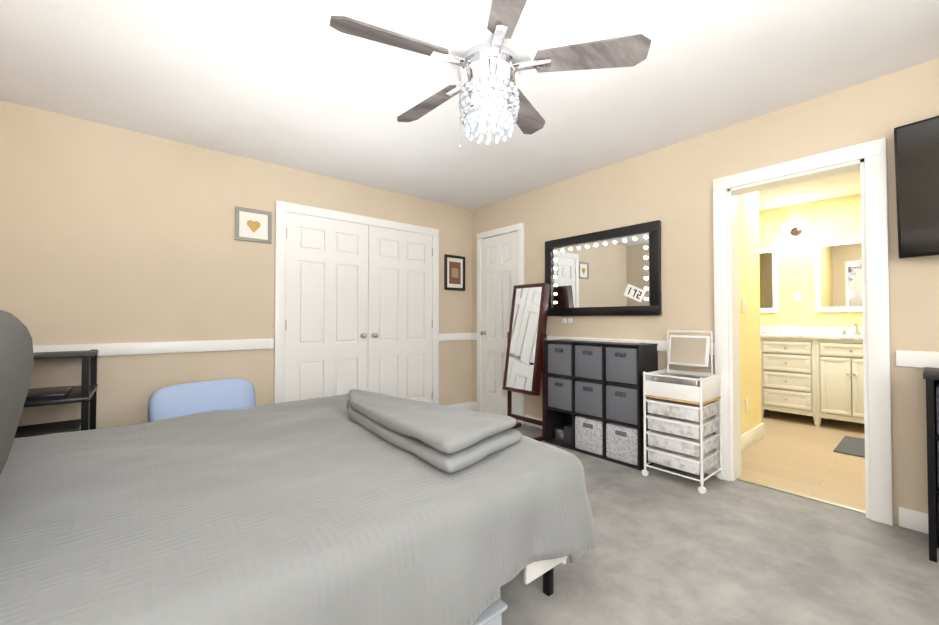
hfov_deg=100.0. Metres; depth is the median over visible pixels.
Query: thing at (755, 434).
baseboard
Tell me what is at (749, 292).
wall
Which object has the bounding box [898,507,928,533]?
baseboard
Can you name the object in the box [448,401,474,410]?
baseboard
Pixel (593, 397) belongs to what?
organizer
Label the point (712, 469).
baseboard
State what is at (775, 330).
backsplash
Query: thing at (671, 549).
floor carpet
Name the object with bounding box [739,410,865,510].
floor
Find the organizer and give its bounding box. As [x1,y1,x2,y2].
[544,339,657,469]
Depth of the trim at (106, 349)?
2.88 m
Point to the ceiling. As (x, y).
(302, 85)
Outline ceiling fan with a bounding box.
[330,0,650,146]
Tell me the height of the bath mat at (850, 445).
0.012 m
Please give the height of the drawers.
1.017 m
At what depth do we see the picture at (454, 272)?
4.64 m
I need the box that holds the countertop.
[760,331,862,338]
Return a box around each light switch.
[742,298,745,311]
[794,292,800,301]
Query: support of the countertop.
on the bathroom vanity
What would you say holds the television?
attached to the wall at (670, 187)
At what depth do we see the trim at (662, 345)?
3.19 m
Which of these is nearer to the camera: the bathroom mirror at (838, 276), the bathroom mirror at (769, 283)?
the bathroom mirror at (838, 276)
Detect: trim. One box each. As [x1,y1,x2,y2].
[33,339,273,355]
[439,333,474,340]
[547,336,714,354]
[896,350,938,367]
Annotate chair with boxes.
[148,378,254,421]
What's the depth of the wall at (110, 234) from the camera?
2.84 m
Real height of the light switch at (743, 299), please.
0.120 m
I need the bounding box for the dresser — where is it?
[923,367,938,562]
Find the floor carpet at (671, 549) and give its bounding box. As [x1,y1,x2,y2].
[471,410,938,624]
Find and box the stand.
[14,349,97,437]
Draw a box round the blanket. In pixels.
[347,389,521,472]
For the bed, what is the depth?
1.13 m
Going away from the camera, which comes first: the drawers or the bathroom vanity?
the drawers
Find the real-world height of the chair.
0.661 m
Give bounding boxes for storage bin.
[473,599,506,624]
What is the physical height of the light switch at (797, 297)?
0.110 m
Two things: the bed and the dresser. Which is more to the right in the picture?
the dresser
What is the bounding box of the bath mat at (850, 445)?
[833,436,864,457]
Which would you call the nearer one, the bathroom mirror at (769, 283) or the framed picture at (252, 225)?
the framed picture at (252, 225)
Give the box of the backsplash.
[760,327,862,334]
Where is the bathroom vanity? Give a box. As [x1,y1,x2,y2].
[760,335,863,425]
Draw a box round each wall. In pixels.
[0,100,471,429]
[472,58,938,524]
[738,191,760,434]
[759,193,862,326]
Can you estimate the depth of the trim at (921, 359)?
2.05 m
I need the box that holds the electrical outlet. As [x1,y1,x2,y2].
[745,398,748,412]
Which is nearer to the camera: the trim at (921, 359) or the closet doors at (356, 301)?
the trim at (921, 359)
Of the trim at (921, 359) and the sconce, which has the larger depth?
the sconce
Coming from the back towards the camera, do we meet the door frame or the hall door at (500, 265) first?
the hall door at (500, 265)
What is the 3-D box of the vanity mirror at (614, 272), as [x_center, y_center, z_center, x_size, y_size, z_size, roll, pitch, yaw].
[1.122,-0.305,3.487,0.042,0.810,1.120,1,-1,-40]
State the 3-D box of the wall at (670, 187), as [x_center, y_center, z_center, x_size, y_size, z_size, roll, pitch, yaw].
[1.649,-0.069,2.986,0.120,2.440,4.900,1,-1,-40]
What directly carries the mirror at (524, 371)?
on the floor carpet at (671, 549)
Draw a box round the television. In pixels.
[894,115,938,257]
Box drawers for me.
[642,330,724,493]
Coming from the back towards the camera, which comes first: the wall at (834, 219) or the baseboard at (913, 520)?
the wall at (834, 219)
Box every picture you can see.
[235,206,271,243]
[444,254,464,290]
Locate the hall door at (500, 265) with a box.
[477,222,524,423]
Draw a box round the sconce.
[781,221,806,235]
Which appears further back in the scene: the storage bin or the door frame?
the door frame
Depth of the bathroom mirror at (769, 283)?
4.77 m
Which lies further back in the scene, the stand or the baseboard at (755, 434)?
the baseboard at (755, 434)
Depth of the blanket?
1.61 m
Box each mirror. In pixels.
[503,283,549,440]
[545,220,661,322]
[759,247,778,312]
[814,238,862,311]
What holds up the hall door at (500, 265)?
in the wall at (670, 187)
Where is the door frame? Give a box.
[713,138,892,525]
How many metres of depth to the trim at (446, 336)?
4.64 m
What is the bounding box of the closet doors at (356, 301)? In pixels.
[274,200,438,403]
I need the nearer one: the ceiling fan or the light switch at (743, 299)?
the ceiling fan
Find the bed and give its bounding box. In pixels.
[0,310,596,624]
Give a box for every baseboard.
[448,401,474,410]
[525,415,715,475]
[741,423,763,451]
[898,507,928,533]
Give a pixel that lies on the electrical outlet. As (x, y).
(747, 399)
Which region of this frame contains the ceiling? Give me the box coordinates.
[0,0,938,210]

